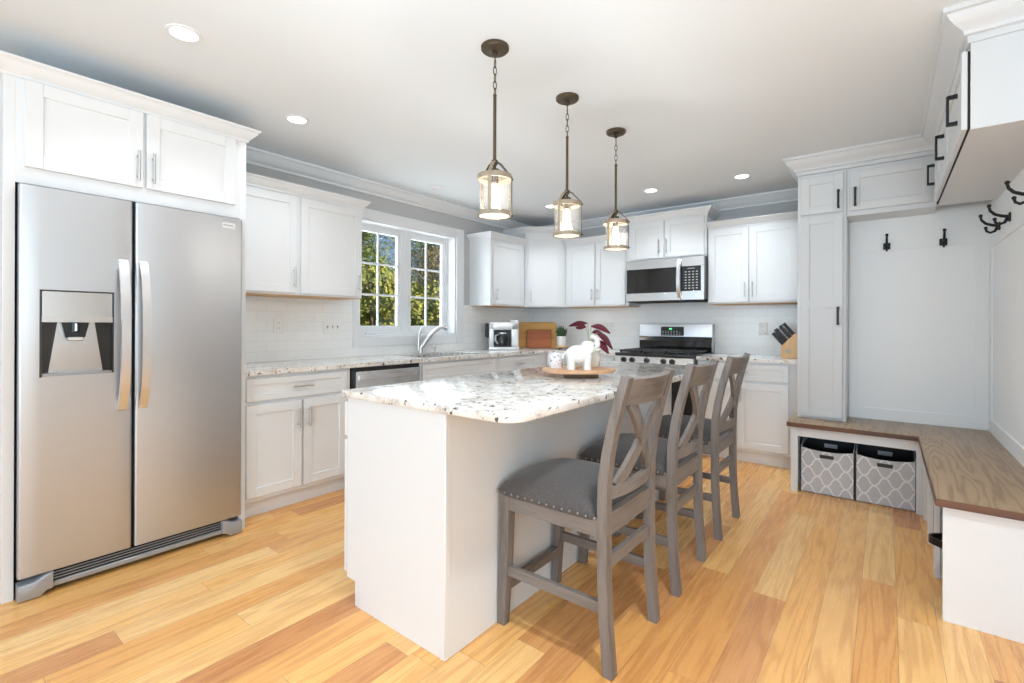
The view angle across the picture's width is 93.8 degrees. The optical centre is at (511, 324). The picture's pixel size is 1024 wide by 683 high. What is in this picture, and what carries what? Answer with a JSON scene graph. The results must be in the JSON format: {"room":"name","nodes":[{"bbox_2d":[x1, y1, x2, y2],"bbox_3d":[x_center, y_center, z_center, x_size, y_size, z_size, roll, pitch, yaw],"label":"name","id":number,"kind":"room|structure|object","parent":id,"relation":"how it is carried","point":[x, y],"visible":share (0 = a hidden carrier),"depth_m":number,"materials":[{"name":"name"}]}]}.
{"room":"kitchen","nodes":[
{"label":"kitchen","id":0,"kind":"room"},
{"bbox_2d":[245,163,533,362],"bbox_3d":[-2.629,-0.042,2.776,0.206,2.470,9.531,0,0,38],"label":"wall","id":1,"kind":"structure","parent":0,"point":[302,338],"depth_m":4.04,"materials":[{"name":"white tile"}]},
{"bbox_2d":[273,318,283,333],"bbox_3d":[-1.790,0.009,3.673,0.008,0.122,0.078,0,0,38],"label":"outlet","id":2,"kind":"object","parent":1,"relation":"attached to","point":[277,322],"visible":1,"depth_m":3.67,"materials":[{"name":"white plastic"}]},
{"bbox_2d":[246,172,370,299],"bbox_3d":[-1.652,-0.605,3.567,0.366,0.796,1.159,0,0,38],"label":"upper cabinet","id":3,"kind":"object","parent":1,"relation":"attached to","point":[305,242],"visible":0.81,"depth_m":3.49,"materials":[{"name":"white paint"}]},
{"bbox_2d":[323,320,340,333],"bbox_3d":[-1.506,0.022,4.027,0.018,0.122,0.165,0,0,38],"label":"light switch","id":4,"kind":"object","parent":1,"relation":"attached to","point":[329,326],"visible":1,"depth_m":4.02,"materials":[{"name":"white plastic"}]},
{"bbox_2d":[352,208,463,346],"bbox_3d":[-1.041,-0.418,4.791,0.220,1.235,1.386,0,0,38],"label":"window","id":5,"kind":"structure","parent":1,"relation":"in","point":[451,243],"depth_m":4.82,"materials":[{"name":"white paint"}]},
{"bbox_2d":[466,231,527,307],"bbox_3d":[-0.157,-0.599,5.476,0.366,0.796,0.672,0,0,38],"label":"upper cabinet","id":6,"kind":"object","parent":1,"relation":"attached to","point":[496,279],"visible":1,"depth_m":5.31,"materials":[{"name":"white paint"}]},
{"bbox_2d":[246,145,797,229],"bbox_3d":[-1.298,-1.223,1.763,3.143,0.098,9.171,0,0,38],"label":"trim","id":7,"kind":"structure","parent":1,"relation":"attached to","point":[254,156],"depth_m":4.55,"materials":[{"name":"white paint"}]},
{"bbox_2d":[0,0,970,226],"bbox_3d":[0.887,-1.363,0.072,9.100,0.200,9.600,0,0,38],"label":"ceiling","id":8,"kind":"structure","parent":0,"point":[704,94],"depth_m":2.46,"materials":[{"name":"white paint"}]},
{"bbox_2d":[164,23,202,42],"bbox_3d":[-1.432,-1.269,2.092,0.140,0.006,0.140,0,0,38],"label":"recessed light","id":9,"kind":"object","parent":8,"relation":"in","point":[184,33],"visible":1,"depth_m":2.09,"materials":[{"name":"white paint"}]},
{"bbox_2d":[285,114,308,123],"bbox_3d":[-1.331,-1.268,2.967,0.140,0.006,0.140,0,0,38],"label":"recessed light","id":10,"kind":"object","parent":8,"relation":"in","point":[293,118],"visible":1,"depth_m":2.96,"materials":[{"name":"white paint"}]},
{"bbox_2d":[428,185,443,189],"bbox_3d":[-0.702,-1.266,4.426,0.140,0.006,0.140,0,0,38],"label":"recessed light","id":11,"kind":"object","parent":8,"relation":"in","point":[436,187],"visible":1,"depth_m":4.43,"materials":[{"name":"white paint"}]},
{"bbox_2d":[477,39,512,219],"bbox_3d":[-0.080,-0.880,2.183,0.158,0.774,0.168,0,0,13],"label":"pendant lamp","id":12,"kind":"object","parent":8,"relation":"hanging from","point":[492,176],"visible":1,"depth_m":2.18,"materials":[{"name":"brown metal"}]},
{"bbox_2d":[492,176,497,184],"bbox_3d":[-0.080,-0.659,2.189,0.036,0.037,0.036,0,0,13],"label":"socket","id":13,"kind":"object","parent":12,"relation":"attached to","point":[494,178],"depth_m":2.17,"materials":[{"name":"brown metal"}]},
{"bbox_2d":[553,92,582,238],"bbox_3d":[0.304,-0.879,2.668,0.158,0.774,0.168,0,0,37],"label":"pendant lamp","id":14,"kind":"object","parent":8,"relation":"hanging from","point":[566,203],"visible":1,"depth_m":2.66,"materials":[{"name":"beige"}]},
{"bbox_2d":[564,204,569,209],"bbox_3d":[0.306,-0.657,2.673,0.036,0.037,0.036,0,0,37],"label":"socket","id":15,"kind":"object","parent":14,"relation":"attached to","point":[566,206],"depth_m":2.66,"materials":[{"name":"brown metal"}]},
{"bbox_2d":[603,127,629,250],"bbox_3d":[0.675,-0.877,3.131,0.168,0.774,0.158,0,0,-44],"label":"pendant lamp","id":16,"kind":"object","parent":8,"relation":"hanging from","point":[615,221],"visible":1,"depth_m":3.12,"materials":[{"name":"beige"}]},
{"bbox_2d":[643,188,658,192],"bbox_3d":[1.304,-1.258,4.498,0.140,0.006,0.140,0,0,38],"label":"recessed light","id":17,"kind":"object","parent":8,"relation":"in","point":[648,190],"visible":1,"depth_m":4.50,"materials":[{"name":"white paint"}]},
{"bbox_2d":[733,174,750,178],"bbox_3d":[1.951,-1.255,4.065,0.140,0.006,0.140,0,0,38],"label":"recessed light","id":18,"kind":"object","parent":8,"relation":"in","point":[739,176],"visible":1,"depth_m":4.07,"materials":[{"name":"white paint"}]},
{"bbox_2d":[0,454,1023,682],"bbox_3d":[0.877,1.267,0.072,9.100,0.120,9.600,0,0,38],"label":"floor","id":19,"kind":"structure","parent":0,"point":[803,586],"depth_m":1.96,"materials":[{"name":"brown wood"}]},
{"bbox_2d":[14,183,241,603],"bbox_3d":[-2.078,0.293,2.596,0.777,1.796,0.904,0,0,38],"label":"refrigerator","id":20,"kind":"object","parent":19,"relation":"on","point":[128,342],"visible":0.98,"depth_m":2.31,"materials":[{"name":"grey metal"}]},
{"bbox_2d":[0,50,260,603],"bbox_3d":[-2.124,0.026,2.629,0.758,2.338,1.102,0,0,38],"label":"tall cabinet","id":21,"kind":"object","parent":19,"relation":"on","point":[60,129],"visible":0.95,"depth_m":2.25,"materials":[{"name":"white paint"}]},
{"bbox_2d":[245,368,349,517],"bbox_3d":[-1.630,0.755,3.352,0.666,0.884,0.757,0,0,38],"label":"base cabinet","id":22,"kind":"object","parent":19,"relation":"on","point":[295,436],"visible":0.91,"depth_m":3.13,"materials":[{"name":"white paint"}]},
{"bbox_2d":[350,363,419,388],"bbox_3d":[-1.164,0.760,3.882,0.650,0.878,0.643,0,0,38],"label":"dishwasher","id":23,"kind":"object","parent":19,"relation":"on","point":[360,377],"visible":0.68,"depth_m":3.67,"materials":[{"name":"silver metal"}]},
{"bbox_2d":[419,357,495,380],"bbox_3d":[-0.686,0.758,4.558,0.666,0.884,1.000,0,0,38],"label":"base cabinet","id":24,"kind":"object","parent":19,"relation":"on","point":[461,367],"visible":0.18,"depth_m":4.31,"materials":[{"name":"white paint"}]},
{"bbox_2d":[245,347,622,375],"bbox_3d":[-0.330,0.407,4.334,1.494,0.240,3.907,0,0,38],"label":"countertop","id":25,"kind":"structure","parent":24,"relation":"on","point":[290,366],"depth_m":3.86,"materials":[{"name":"stone"}]},
{"bbox_2d":[417,325,447,353],"bbox_3d":[-0.776,0.144,4.687,0.305,0.282,0.060,0,0,-11],"label":"faucet","id":26,"kind":"object","parent":25,"relation":"on","point":[419,347],"visible":1,"depth_m":4.66,"materials":[{"name":"silver metal"}]},
{"bbox_2d":[485,320,518,349],"bbox_3d":[-0.118,0.120,5.469,0.375,0.335,0.240,0,0,-7],"label":"coffee maker","id":27,"kind":"object","parent":25,"relation":"on","point":[501,335],"visible":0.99,"depth_m":5.38,"materials":[{"name":"silver metal"}]},
{"bbox_2d":[519,322,555,347],"bbox_3d":[0.298,0.130,5.898,0.490,0.316,0.070,0,0,0],"label":"cutting board","id":28,"kind":"object","parent":25,"relation":"on","point":[523,326],"visible":0.58,"depth_m":5.90,"materials":[{"name":"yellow wood"}]},
{"bbox_2d":[527,330,550,347],"bbox_3d":[0.327,0.175,5.838,0.300,0.224,0.054,0,0,0],"label":"cutting board","id":29,"kind":"object","parent":25,"relation":"on","point":[535,338],"visible":0.97,"depth_m":5.83,"materials":[{"name":"red wood"}]},
{"bbox_2d":[556,346,569,348],"bbox_3d":[0.600,0.273,5.651,0.172,0.036,0.172,0,0,38],"label":"tray","id":30,"kind":"object","parent":25,"relation":"on","point":[558,347],"visible":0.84,"depth_m":5.58,"materials":[{"name":"brown wood"}]},
{"bbox_2d":[556,327,567,345],"bbox_3d":[0.581,0.128,5.663,0.124,0.251,0.148,0,0,-22],"label":"potted herb","id":31,"kind":"object","parent":30,"relation":"on","point":[561,332],"visible":1,"depth_m":5.62,"materials":[{"name":"white ceramic"}]},
{"bbox_2d":[557,336,565,345],"bbox_3d":[0.584,0.196,5.663,0.112,0.115,0.111,0,0,38],"label":"pot","id":32,"kind":"object","parent":31,"relation":"on","point":[561,340],"depth_m":5.62,"materials":[{"name":"white ceramic"}]},
{"bbox_2d":[344,385,670,661],"bbox_3d":[0.199,0.762,2.801,0.666,0.884,2.268,0,0,38],"label":"kitchen island","id":33,"kind":"object","parent":19,"relation":"on","point":[422,523],"visible":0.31,"depth_m":1.88,"materials":[{"name":"white paint"}]},
{"bbox_2d":[342,360,685,422],"bbox_3d":[0.341,0.304,2.703,0.943,0.030,2.302,0,0,38],"label":"island countertop","id":34,"kind":"structure","parent":33,"relation":"on","point":[527,394],"depth_m":2.03,"materials":[{"name":"stone"}]},
{"bbox_2d":[542,366,614,377],"bbox_3d":[0.373,0.266,2.665,0.410,0.046,0.330,0,0,0],"label":"serving stand","id":35,"kind":"object","parent":34,"relation":"on","point":[578,372],"visible":0.85,"depth_m":2.57,"materials":[{"name":"brown wood"}]},
{"bbox_2d":[548,352,562,368],"bbox_3d":[0.244,0.200,2.663,0.084,0.084,0.084,0,0,38],"label":"cup","id":36,"kind":"object","parent":35,"relation":"on","point":[555,358],"visible":0.96,"depth_m":2.63,"materials":[{"name":"ceramic"}]},
{"bbox_2d":[562,335,600,369],"bbox_3d":[0.372,0.148,2.593,0.210,0.188,0.103,0,0,0],"label":"elephant figurine","id":37,"kind":"object","parent":35,"relation":"on","point":[582,353],"visible":1,"depth_m":2.55,"materials":[{"name":"white ceramic"}]},
{"bbox_2d":[569,321,612,367],"bbox_3d":[0.447,0.111,2.727,0.247,0.263,0.121,0,0,0],"label":"plant","id":38,"kind":"object","parent":35,"relation":"on","point":[595,361],"visible":0.74,"depth_m":2.71,"materials":[{"name":"red plant"}]},
{"bbox_2d":[496,353,545,371],"bbox_3d":[-0.103,0.761,5.303,0.666,0.884,0.884,0,0,38],"label":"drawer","id":39,"kind":"object","parent":19,"relation":"on","point":[512,362],"visible":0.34,"depth_m":5.07,"materials":[{"name":"white paint"}]},
{"bbox_2d":[546,353,615,365],"bbox_3d":[0.908,0.765,5.427,0.882,0.884,0.666,0,0,38],"label":"base cabinet","id":40,"kind":"object","parent":19,"relation":"on","point":[603,357],"visible":0.06,"depth_m":5.03,"materials":[{"name":"white paint"}]},
{"bbox_2d":[497,367,674,680],"bbox_3d":[0.304,0.688,1.919,0.592,1.036,0.463,0,0,38],"label":"counter stool","id":41,"kind":"object","parent":19,"relation":"on","point":[594,499],"visible":1,"depth_m":1.79,"materials":[{"name":"grey wood"}]},
{"bbox_2d":[499,458,642,519],"bbox_3d":[0.251,0.629,1.961,0.446,0.102,0.452,0,0,38],"label":"seat cushion","id":42,"kind":"object","parent":41,"relation":"on","point":[565,487],"depth_m":1.82,"materials":[{"name":"grey fabric"}]},
{"bbox_2d":[579,358,718,596],"bbox_3d":[0.700,0.690,2.416,0.592,1.036,0.463,0,0,37],"label":"counter stool","id":43,"kind":"object","parent":19,"relation":"on","point":[677,460],"visible":0.64,"depth_m":2.23,"materials":[{"name":"grey wood"}]},
{"bbox_2d":[580,433,692,475],"bbox_3d":[0.646,0.631,2.457,0.446,0.102,0.452,0,0,37],"label":"seat cushion","id":44,"kind":"object","parent":43,"relation":"on","point":[592,453],"depth_m":2.32,"materials":[{"name":"grey fabric"}]},
{"bbox_2d":[615,324,714,415],"bbox_3d":[1.542,0.592,4.865,0.780,1.195,0.759,0,0,38],"label":"gas range","id":45,"kind":"object","parent":19,"relation":"on","point":[676,344],"visible":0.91,"depth_m":4.89,"materials":[{"name":"grey metal"}]},
{"bbox_2d":[615,351,712,358],"bbox_3d":[1.540,0.299,4.861,0.780,0.029,0.615,0,0,38],"label":"cooktop","id":46,"kind":"object","parent":45,"relation":"in","point":[625,354],"depth_m":4.64,"materials":[{"name":"black metal"}]},
{"bbox_2d":[636,352,750,540],"bbox_3d":[1.132,0.691,2.972,0.592,1.036,0.463,0,0,38],"label":"counter stool","id":47,"kind":"object","parent":19,"relation":"on","point":[719,433],"visible":0.49,"depth_m":2.78,"materials":[{"name":"grey wood"}]},
{"bbox_2d":[658,414,728,444],"bbox_3d":[1.079,0.632,3.014,0.446,0.102,0.452,0,0,38],"label":"seat cushion","id":48,"kind":"object","parent":47,"relation":"on","point":[708,430],"depth_m":2.86,"materials":[{"name":"grey fabric"}]},
{"bbox_2d":[697,360,796,468],"bbox_3d":[2.219,0.770,4.401,0.838,0.884,0.666,0,0,38],"label":"base cabinet","id":49,"kind":"object","parent":19,"relation":"on","point":[767,400],"visible":0.5,"depth_m":4.10,"materials":[{"name":"white paint"}]},
{"bbox_2d":[696,353,796,363],"bbox_3d":[2.225,0.312,4.408,0.841,0.030,0.641,0,0,38],"label":"countertop","id":50,"kind":"structure","parent":49,"relation":"on","point":[719,356],"depth_m":4.28,"materials":[{"name":"stone"}]},
{"bbox_2d":[781,334,796,357],"bbox_3d":[2.510,0.191,4.295,0.160,0.215,0.112,0,0,38],"label":"knife block","id":51,"kind":"object","parent":50,"relation":"on","point":[789,348],"visible":0.72,"depth_m":4.25,"materials":[{"name":"brown wood"}]},
{"bbox_2d":[772,332,783,344],"bbox_3d":[2.416,0.146,4.325,0.133,0.156,0.023,0,0,29],"label":"kitchen knife","id":52,"kind":"object","parent":51,"relation":"in","point":[774,334],"visible":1,"depth_m":4.33,"materials":[{"name":"black plastic"}]},
{"bbox_2d":[774,328,786,341],"bbox_3d":[2.433,0.115,4.311,0.139,0.164,0.023,0,0,29],"label":"kitchen knife","id":53,"kind":"object","parent":51,"relation":"in","point":[776,330],"visible":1,"depth_m":4.31,"materials":[{"name":"black plastic"}]},
{"bbox_2d":[779,326,790,337],"bbox_3d":[2.466,0.090,4.293,0.127,0.148,0.023,0,0,29],"label":"kitchen knife","id":54,"kind":"object","parent":51,"relation":"in","point":[782,329],"visible":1,"depth_m":4.29,"materials":[{"name":"black plastic"}]},
{"bbox_2d":[782,323,794,335],"bbox_3d":[2.498,0.059,4.299,0.133,0.156,0.023,0,0,29],"label":"kitchen knife","id":55,"kind":"object","parent":51,"relation":"in","point":[785,325],"visible":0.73,"depth_m":4.30,"materials":[{"name":"black plastic"}]},
{"bbox_2d":[800,437,856,499],"bbox_3d":[2.330,1.010,3.524,0.321,0.398,0.332,0,0,38],"label":"fabric bin","id":56,"kind":"object","parent":19,"relation":"on","point":[827,467],"visible":0.89,"depth_m":3.42,"materials":[{"name":"grey fabric"}]},
{"bbox_2d":[855,443,915,511],"bbox_3d":[2.587,1.011,3.323,0.321,0.398,0.332,0,0,38],"label":"fabric bin","id":57,"kind":"object","parent":19,"relation":"on","point":[885,476],"visible":0.93,"depth_m":3.21,"materials":[{"name":"grey fabric"}]},
{"bbox_2d":[786,413,1023,643],"bbox_3d":[2.179,0.959,2.804,1.127,0.505,1.912,0,0,38],"label":"storage bench","id":58,"kind":"object","parent":19,"relation":"on","point":[970,487],"visible":0.94,"depth_m":1.96,"materials":[{"name":"brown wood"}]},
{"bbox_2d":[797,169,848,421],"bbox_3d":[2.372,-0.226,3.656,0.306,1.864,0.335,0,0,38],"label":"tall cabinet","id":59,"kind":"object","parent":58,"relation":"on","point":[823,222],"visible":0.99,"depth_m":3.56,"materials":[{"name":"white paint"}]},
{"bbox_2d":[928,533,941,547],"bbox_3d":[2.026,1.058,2.043,0.380,0.300,0.340,0,0,38],"label":"storage bin","id":60,"kind":"object","parent":19,"relation":"on","point":[935,539],"visible":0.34,"depth_m":2.14,"materials":[{"name":"black plastic"}]},
{"bbox_2d":[534,201,797,355],"bbox_3d":[3.832,-0.017,3.665,8.884,2.470,0.166,0,0,38],"label":"wall","id":61,"kind":"structure","parent":0,"point":[736,326],"depth_m":5.00,"materials":[{"name":"white tile"}]},
{"bbox_2d":[503,226,582,308],"bbox_3d":[0.374,-0.676,5.853,0.732,0.942,0.659,0,0,38],"label":"upper cabinet","id":62,"kind":"object","parent":61,"relation":"attached to","point":[544,254],"visible":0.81,"depth_m":5.66,"materials":[{"name":"white paint"}]},
{"bbox_2d":[564,232,639,307],"bbox_3d":[1.031,-0.595,5.529,0.800,0.796,0.366,0,0,38],"label":"upper cabinet","id":63,"kind":"object","parent":61,"relation":"attached to","point":[595,276],"visible":0.91,"depth_m":5.40,"materials":[{"name":"white paint"}]},
{"bbox_2d":[605,323,613,332],"bbox_3d":[1.149,0.043,5.654,0.120,0.122,0.008,0,0,38],"label":"outlet","id":64,"kind":"object","parent":61,"relation":"attached to","point":[610,326],"visible":0.86,"depth_m":5.64,"materials":[{"name":"white plastic"}]},
{"bbox_2d":[624,205,721,261],"bbox_3d":[1.664,-0.908,5.022,0.918,0.475,0.386,0,0,38],"label":"upper cabinet","id":65,"kind":"object","parent":61,"relation":"attached to","point":[679,233],"visible":0.96,"depth_m":4.87,"materials":[{"name":"white paint"}]},
{"bbox_2d":[626,256,707,303],"bbox_3d":[1.640,-0.448,4.994,0.800,0.432,0.445,0,0,38],"label":"microwave","id":66,"kind":"object","parent":65,"relation":"attached to","point":[682,279],"visible":0.98,"depth_m":4.84,"materials":[{"name":"grey metal"}]},
{"bbox_2d":[707,211,797,305],"bbox_3d":[2.320,-0.590,4.520,0.834,0.796,0.366,0,0,38],"label":"upper cabinet","id":67,"kind":"object","parent":61,"relation":"attached to","point":[753,260],"visible":0.91,"depth_m":4.40,"materials":[{"name":"white paint"}]},
{"bbox_2d":[759,323,767,334],"bbox_3d":[2.436,0.045,4.646,0.078,0.122,0.008,0,0,38],"label":"outlet","id":68,"kind":"object","parent":61,"relation":"attached to","point":[763,327],"visible":1,"depth_m":4.64,"materials":[{"name":"white plastic"}]},
{"bbox_2d":[848,200,990,415],"bbox_3d":[3.037,-0.020,3.770,1.215,2.470,0.661,0,0,38],"label":"wall","id":69,"kind":"structure","parent":0,"point":[984,201],"depth_m":3.36,"materials":[{"name":"white paint"}]},
{"bbox_2d":[797,293,803,482],"bbox_3d":[2.481,-0.022,4.029,0.020,2.470,0.939,0,0,38],"label":"trim","id":70,"kind":"structure","parent":69,"relation":"attached to","point":[800,438],"depth_m":3.66,"materials":[{"name":"white paint"}]},
{"bbox_2d":[883,234,889,250],"bbox_3d":[2.739,-0.596,3.501,0.042,0.126,0.095,0,0,38],"label":"coat hook","id":71,"kind":"object","parent":69,"relation":"attached to","point":[886,245],"visible":1,"depth_m":3.49,"materials":[{"name":"black metal"}]},
{"bbox_2d":[847,155,936,222],"bbox_3d":[2.689,-0.969,3.410,0.488,0.375,0.335,0,0,38],"label":"upper cabinet","id":72,"kind":"object","parent":69,"relation":"attached to","point":[899,188],"visible":0.9,"depth_m":3.32,"materials":[{"name":"white paint"}]},
{"bbox_2d":[783,0,1023,184],"bbox_3d":[2.369,-1.193,3.001,1.285,0.130,2.511,0,0,38],"label":"trim","id":73,"kind":"structure","parent":69,"relation":"attached to","point":[964,24],"depth_m":2.40,"materials":[{"name":"white paint"}]},
{"bbox_2d":[849,203,988,430],"bbox_3d":[2.903,-0.053,3.444,0.783,1.525,0.018,0,0,38],"label":"wall panel","id":74,"kind":"object","parent":69,"relation":"attached to","point":[919,307],"depth_m":3.42,"materials":[{"name":"white paint"}]},
{"bbox_2d":[939,228,946,246],"bbox_3d":[2.984,-0.595,3.310,0.042,0.126,0.095,0,0,38],"label":"coat hook","id":75,"kind":"object","parent":69,"relation":"attached to","point":[942,242],"visible":1,"depth_m":3.30,"materials":[{"name":"black metal"}]},
{"bbox_3d":[2.583,-0.022,2.302,0.120,2.470,2.210,0,0,38],"label":"wall","id":76,"kind":"structure","parent":0,"visible":0},
{"bbox_2d":[927,30,1023,205],"bbox_3d":[2.414,-0.970,2.470,0.355,0.375,1.552,0,0,38],"label":"upper cabinet","id":77,"kind":"object","parent":76,"relation":"attached to","point":[979,147],"visible":1,"depth_m":2.00,"materials":[{"name":"white paint"}]},
{"bbox_2d":[978,214,1000,233],"bbox_3d":[2.914,-0.615,2.927,0.095,0.126,0.042,0,0,38],"label":"coat hook","id":78,"kind":"object","parent":76,"relation":"attached to","point":[997,227],"visible":0.93,"depth_m":2.92,"materials":[{"name":"black metal"}]},
{"bbox_2d":[986,204,1010,224],"bbox_3d":[2.724,-0.616,2.683,0.095,0.126,0.042,0,0,38],"label":"coat hook","id":79,"kind":"object","parent":76,"relation":"attached to","point":[1007,217],"visible":1,"depth_m":2.68,"materials":[{"name":"black metal"}]},
{"bbox_2d":[989,169,1023,466],"bbox_3d":[2.637,-0.054,2.483,0.018,1.525,1.822,0,0,38],"label":"wall panel","id":80,"kind":"object","parent":76,"relation":"attached to","point":[1006,245],"depth_m":2.75,"materials":[{"name":"white paint"}]},
{"bbox_2d":[1004,180,1023,204],"bbox_3d":[2.403,-0.627,2.274,0.095,0.126,0.042,0,0,38],"label":"coat hook","id":81,"kind":"object","parent":76,"relation":"attached to","point":[1007,182],"visible":1,"depth_m":2.28,"materials":[{"name":"black metal"}]},
{"label":"outside","id":82,"kind":"structure","parent":0,"visible":0},
{"bbox_3d":[-12.670,1.804,19.435,36.100,0.100,65.000,0,0,38],"label":"ground","id":83,"kind":"structure","parent":82,"visible":0},
{"bbox_2d":[360,231,392,325],"bbox_3d":[-4.587,-0.961,13.614,3.490,5.828,2.720,0,0,-8],"label":"tree","id":84,"kind":"object","parent":83,"relation":"on","point":[365,253],"visible":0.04,"depth_m":13.51,"materials":[{"name":"green plant"}]},
{"bbox_2d":[362,233,392,325],"bbox_3d":[-6.066,-1.877,17.625,3.794,7.319,3.701,0,0,-29],"label":"tree","id":85,"kind":"object","parent":83,"relation":"on","point":[368,241],"visible":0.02,"depth_m":17.85,"materials":[{"name":"green plant"}]},
{"bbox_2d":[362,232,414,324],"bbox_3d":[-6.157,-1.793,20.181,5.124,8.154,4.841,0,0,31],"label":"tree","id":86,"kind":"object","parent":83,"relation":"on","point":[385,242],"visible":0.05,"depth_m":20.07,"materials":[{"name":"green plant"}]},
{"bbox_2d":[360,263,421,325],"bbox_3d":[-3.120,0.317,9.963,2.181,3.277,2.585,0,0,22],"label":"bush","id":87,"kind":"object","parent":83,"relation":"on","point":[369,278],"visible":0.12,"depth_m":10.02,"materials":[{"name":"green plant"}]},
{"bbox_2d":[411,279,439,325],"bbox_3d":[-1.954,0.439,12.213,1.984,3.178,2.069,0,0,-27],"label":"bush","id":88,"kind":"object","parent":83,"relation":"on","point":[433,306],"visible":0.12,"depth_m":11.73,"materials":[{"name":"green plant"}]},
{"bbox_2d":[411,244,439,306],"bbox_3d":[-2.269,-0.652,16.870,3.499,4.899,3.561,0,0,39],"label":"tree","id":89,"kind":"object","parent":83,"relation":"on","point":[421,275],"visible":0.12,"depth_m":16.95,"materials":[{"name":"green plant"}]},
{"bbox_2d":[411,240,439,314],"bbox_3d":[-3.458,-2.029,21.458,3.598,7.643,3.646,0,0,30],"label":"tree","id":90,"kind":"object","parent":83,"relation":"on","point":[421,245],"visible":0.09,"depth_m":20.91,"materials":[{"name":"green plant"}]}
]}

